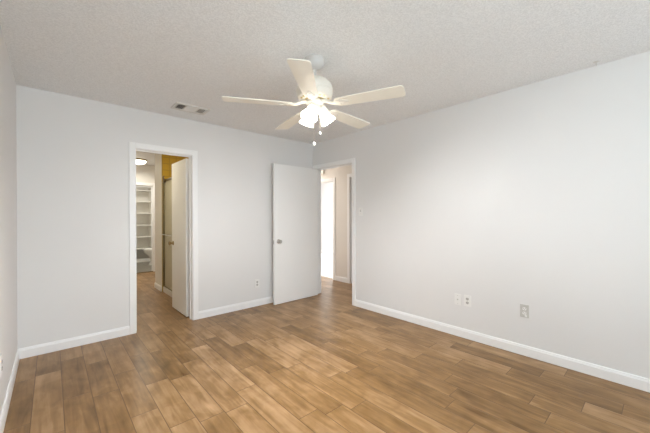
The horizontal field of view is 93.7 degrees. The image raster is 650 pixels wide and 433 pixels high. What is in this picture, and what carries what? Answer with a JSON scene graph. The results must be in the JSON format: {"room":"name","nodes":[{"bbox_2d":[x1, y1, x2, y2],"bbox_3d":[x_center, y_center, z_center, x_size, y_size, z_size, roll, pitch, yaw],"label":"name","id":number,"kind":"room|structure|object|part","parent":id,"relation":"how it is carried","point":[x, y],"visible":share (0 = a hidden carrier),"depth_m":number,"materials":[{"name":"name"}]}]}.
{"room":"empty bedroom","nodes":[
{"label":"empty bedroom","id":0,"kind":"room"},
{"bbox_2d":[0,26,17,414],"bbox_3d":[-0.664,0.048,0.306,0.120,2.440,6.583,0,0,-42],"label":"wall","id":1,"kind":"structure","parent":0,"point":[8,135],"depth_m":2.14,"materials":[{"name":"paint"}]},
{"bbox_2d":[0,354,2,376],"bbox_3d":[-1.919,0.881,1.804,0.009,0.115,0.070,0,0,-42],"label":"wall outlet","id":2,"kind":"object","parent":1,"relation":"attached to","point":[1,360],"visible":1,"depth_m":1.79,"materials":[{"name":"white plastic"}]},
{"bbox_3d":[-1.920,0.882,1.803,0.006,0.115,0.070,0,0,-42],"label":"plate","id":3,"kind":"part","parent":2,"relation":"part of","materials":[{"name":"white plastic"}]},
{"bbox_2d":[0,349,19,432],"bbox_3d":[-0.610,1.222,0.353,0.014,0.092,6.343,0,0,-42],"label":"baseboard","id":4,"kind":"structure","parent":1,"relation":"attached to","point":[4,412],"depth_m":2.06,"materials":[{"name":"white wood"}]},
{"bbox_2d":[136,164,154,182],"bbox_3d":[-4.245,0.048,6.819,2.200,2.440,0.100,0,0,-42],"label":"wall","id":5,"kind":"structure","parent":0,"point":[144,173],"depth_m":6.91,"materials":[{"name":"paint"}]},
{"bbox_2d":[136,182,154,271],"bbox_3d":[-4.282,0.252,6.776,0.915,2.032,0.116,0,0,-42],"label":"door frame","id":6,"kind":"structure","parent":5,"relation":"attached to","point":[152,185],"depth_m":7.01,"materials":[{"name":"white wood"}]},
{"bbox_2d":[154,283,161,291],"bbox_3d":[-2.905,1.224,5.294,0.014,0.085,0.440,0,0,-42],"label":"baseboard","id":7,"kind":"structure","parent":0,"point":[157,286],"depth_m":5.26,"materials":[{"name":"beige wood"}]},
{"bbox_2d":[155,153,161,285],"bbox_3d":[-2.487,0.044,5.670,1.120,2.440,0.440,0,0,-42],"label":"wall","id":8,"kind":"structure","parent":0,"point":[158,157],"depth_m":5.28,"materials":[{"name":"paint"}]},
{"bbox_2d":[16,85,312,348],"bbox_3d":[-1.465,0.044,3.931,3.533,2.440,0.120,0,0,-42],"label":"wall","id":9,"kind":"structure","parent":0,"point":[73,152],"depth_m":3.13,"materials":[{"name":"paint"}]},
{"bbox_2d":[19,296,272,358],"bbox_3d":[-1.461,1.219,3.843,3.413,0.092,0.014,0,0,-42],"label":"baseboard","id":10,"kind":"structure","parent":9,"relation":"attached to","point":[35,350],"depth_m":3.10,"materials":[{"name":"white wood"}]},
{"bbox_2d":[129,142,197,333],"bbox_3d":[-1.874,0.231,3.553,0.720,2.070,0.136,0,0,-42],"label":"door frame","id":11,"kind":"structure","parent":9,"relation":"attached to","point":[133,147],"depth_m":3.56,"materials":[{"name":"white wood"}]},
{"bbox_2d":[255,279,258,287],"bbox_3d":[-0.958,0.944,4.298,0.070,0.115,0.009,0,0,-42],"label":"wall outlet","id":12,"kind":"object","parent":9,"relation":"attached to","point":[256,280],"visible":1,"depth_m":4.29,"materials":[{"name":"white plastic"}]},
{"bbox_2d":[162,154,188,291],"bbox_3d":[-1.845,0.044,4.810,0.916,2.440,1.697,0,0,-42],"label":"wall","id":13,"kind":"structure","parent":0,"point":[167,160],"depth_m":5.17,"materials":[{"name":"yellow paint"}]},
{"bbox_2d":[168,158,188,316],"bbox_3d":[-1.914,0.264,4.024,0.157,1.980,0.596,0,0,-43],"label":"door","id":14,"kind":"structure","parent":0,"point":[180,169],"depth_m":3.96,"materials":[{"name":"white wood"}]},
{"bbox_2d":[0,0,649,165],"bbox_3d":[-1.438,-1.225,3.804,3.653,0.100,12.820,0,0,-42],"label":"ceiling","id":15,"kind":"structure","parent":0,"point":[146,55],"depth_m":2.14,"materials":[{"name":"white paint"}]},
{"bbox_2d":[136,158,146,164],"bbox_3d":[-3.826,-1.120,6.243,0.310,0.104,0.310,0,0,-42],"label":"ceiling light","id":16,"kind":"object","parent":15,"relation":"attached to","point":[139,161],"visible":0.66,"depth_m":6.17,"materials":[{"name":"white glass"}]},
{"bbox_2d":[171,102,210,114],"bbox_3d":[-1.459,-1.169,3.308,0.350,0.011,0.220,0,0,-42],"label":"ceiling vent","id":17,"kind":"object","parent":15,"relation":"in","point":[178,106],"visible":1,"depth_m":3.29,"materials":[{"name":"white metal"}]},
{"bbox_2d":[222,54,405,145],"bbox_3d":[-0.065,-0.848,2.311,1.257,0.656,1.275,1,-1,-42],"label":"ceiling fan","id":18,"kind":"object","parent":15,"relation":"hanging from","point":[313,90],"visible":1,"depth_m":2.19,"materials":[{"name":"white metal"}]},
{"bbox_3d":[-0.480,-0.828,2.190,0.495,0.024,0.134,0,0,-12],"label":"blade","id":19,"kind":"part","parent":18,"relation":"part of","materials":[{"name":"white wood"}]},
{"bbox_3d":[-0.285,-0.820,2.634,0.134,0.029,0.495,0,0,-30],"label":"blade","id":20,"kind":"part","parent":18,"relation":"part of","materials":[{"name":"white wood"}]},
{"bbox_3d":[-0.118,-0.834,1.867,0.133,0.030,0.495,0,0,6],"label":"blade","id":21,"kind":"part","parent":18,"relation":"part of","materials":[{"name":"white wood"}]},
{"bbox_3d":[-0.145,-0.746,2.353,0.115,0.137,0.122,0,0,-3],"label":"lamp shade","id":22,"kind":"part","parent":18,"relation":"part of","materials":[{"name":"white glass"}]},
{"bbox_3d":[-0.107,-0.748,2.182,0.124,0.137,0.116,1,-1,-42],"label":"lamp shade","id":23,"kind":"part","parent":18,"relation":"part of","materials":[{"name":"white glass"}]},
{"bbox_3d":[-0.102,-0.765,2.203,0.060,0.074,0.049,1,-1,-42],"label":"bulb","id":24,"kind":"part","parent":18,"relation":"part of","materials":[{"name":"white glass"}]},
{"bbox_3d":[0.022,-0.747,2.290,0.124,0.137,0.116,1,-1,-42],"label":"lamp shade","id":25,"kind":"part","parent":18,"relation":"part of","materials":[{"name":"white glass"}]},
{"bbox_3d":[0.198,-0.822,2.585,0.133,0.030,0.495,0,0,42],"label":"blade","id":26,"kind":"part","parent":18,"relation":"part of","materials":[{"name":"white wood"}]},
{"bbox_3d":[0.300,-0.831,2.111,0.495,0.028,0.133,0,0,24],"label":"blade","id":27,"kind":"part","parent":18,"relation":"part of","materials":[{"name":"white wood"}]},
{"bbox_2d":[3,252,649,432],"bbox_3d":[-0.018,1.306,5.077,7.449,0.104,12.820,0,0,-42],"label":"floor","id":28,"kind":"structure","parent":0,"point":[322,362],"depth_m":2.32,"materials":[{"name":"brown wood"}]},
{"bbox_2d":[136,186,151,262],"bbox_3d":[-5.423,0.189,8.370,1.200,2.150,0.402,0,0,-42],"label":"shelf unit","id":29,"kind":"object","parent":28,"relation":"on","point":[143,193],"visible":0.23,"depth_m":8.74,"materials":[{"name":"paint"}]},
{"bbox_3d":[-5.014,0.203,8.750,0.025,2.120,0.380,0,0,-42],"label":"panel","id":30,"kind":"part","parent":29,"relation":"part of","materials":[{"name":"paint"}]},
{"bbox_2d":[143,247,151,264],"bbox_3d":[-4.397,0.874,8.053,0.723,0.775,0.460,0,0,-42],"label":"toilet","id":31,"kind":"object","parent":28,"relation":"on","point":[148,251],"visible":0.15,"depth_m":7.82,"materials":[{"name":"ceramic"}]},
{"bbox_2d":[162,176,171,296],"bbox_3d":[-2.159,0.297,4.526,0.123,1.934,1.639,0,0,-42],"label":"shower enclosure","id":32,"kind":"object","parent":28,"relation":"on","point":[167,183],"visible":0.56,"depth_m":4.99,"materials":[{"name":"glass"}]},
{"bbox_3d":[-2.428,0.290,4.819,0.006,1.739,0.774,0,0,-42],"label":"glass panel","id":33,"kind":"part","parent":32,"relation":"part of","materials":[{"name":"beige"}]},
{"bbox_2d":[321,183,332,250],"bbox_3d":[0.409,0.032,8.044,2.840,2.440,4.820,0,0,-42],"label":"wall","id":34,"kind":"structure","parent":0,"point":[326,188],"depth_m":10.38,"materials":[{"name":"paint"}]},
{"bbox_2d":[321,250,332,253],"bbox_3d":[0.382,1.206,8.005,2.740,0.092,4.600,0,0,-42],"label":"baseboard","id":35,"kind":"structure","parent":34,"relation":"attached to","point":[323,251],"depth_m":10.40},
{"bbox_2d":[321,165,351,277],"bbox_3d":[0.158,0.036,6.124,0.100,2.440,5.100,0,0,-42],"label":"wall","id":36,"kind":"structure","parent":0,"point":[339,173],"depth_m":5.89,"materials":[{"name":"paint"}]},
{"bbox_2d":[321,178,335,279],"bbox_3d":[-0.077,0.246,6.374,0.116,2.020,0.945,0,0,-42],"label":"door frame","id":37,"kind":"structure","parent":36,"relation":"attached to","point":[330,180],"depth_m":6.01,"materials":[{"name":"white wood"}]},
{"bbox_2d":[335,276,346,282],"bbox_3d":[-0.546,1.211,6.828,0.014,0.092,2.910,0,0,-42],"label":"baseboard","id":38,"kind":"structure","parent":36,"relation":"attached to","point":[337,278],"depth_m":5.86,"materials":[{"name":"white wood"}]},
{"bbox_2d":[347,173,351,283],"bbox_3d":[0.779,0.228,5.422,0.116,2.055,0.955,0,0,-42],"label":"door frame","id":39,"kind":"structure","parent":36,"relation":"attached to","point":[349,176],"depth_m":5.71,"materials":[{"name":"white wood"}]},
{"bbox_2d":[313,51,649,378],"bbox_3d":[2.004,0.036,2.623,0.120,2.440,6.463,0,0,-42],"label":"wall","id":40,"kind":"structure","parent":0,"point":[536,195],"depth_m":2.76,"materials":[{"name":"paint"}]},
{"bbox_2d":[273,163,317,304],"bbox_3d":[-0.425,0.250,4.605,0.830,2.008,0.157,0,0,-43],"label":"door","id":41,"kind":"structure","parent":40,"relation":"in","point":[295,189],"depth_m":4.56,"materials":[{"name":"white wood"}]},
{"bbox_2d":[312,158,355,305],"bbox_3d":[0.156,0.216,4.669,0.136,2.085,0.943,0,0,-42],"label":"door frame","id":42,"kind":"structure","parent":40,"relation":"attached to","point":[351,161],"depth_m":4.38,"materials":[{"name":"white wood"}]},
{"bbox_2d":[359,207,362,215],"bbox_3d":[0.490,-0.067,4.205,0.018,0.115,0.070,0,0,-42],"label":"light switch","id":43,"kind":"object","parent":40,"relation":"attached to","point":[361,208],"visible":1,"depth_m":4.20,"materials":[{"name":"white plastic"}]},
{"bbox_2d":[455,293,460,304],"bbox_3d":[1.397,0.872,3.203,0.014,0.115,0.070,0,0,-42],"label":"cable plate","id":44,"kind":"object","parent":40,"relation":"attached to","point":[457,296],"visible":1,"depth_m":3.20,"materials":[{"name":"white plastic"}]},
{"bbox_2d":[464,295,470,306],"bbox_3d":[1.465,0.868,3.131,0.009,0.115,0.070,0,0,-42],"label":"wall outlet","id":45,"kind":"object","parent":40,"relation":"attached to","point":[467,299],"visible":1,"depth_m":3.13,"materials":[{"name":"white plastic"}]},
{"bbox_2d":[355,299,649,392],"bbox_3d":[2.234,1.210,2.273,0.014,0.092,5.397,0,0,-42],"label":"baseboard","id":46,"kind":"structure","parent":40,"relation":"attached to","point":[634,381],"depth_m":2.74,"materials":[{"name":"white wood"}]},
{"bbox_2d":[520,304,528,317],"bbox_3d":[1.803,0.855,2.752,0.012,0.115,0.070,0,0,-42],"label":"wall outlet","id":47,"kind":"object","parent":40,"relation":"attached to","point":[524,309],"visible":1,"depth_m":2.75,"materials":[{"name":"grey plastic"}]}
]}

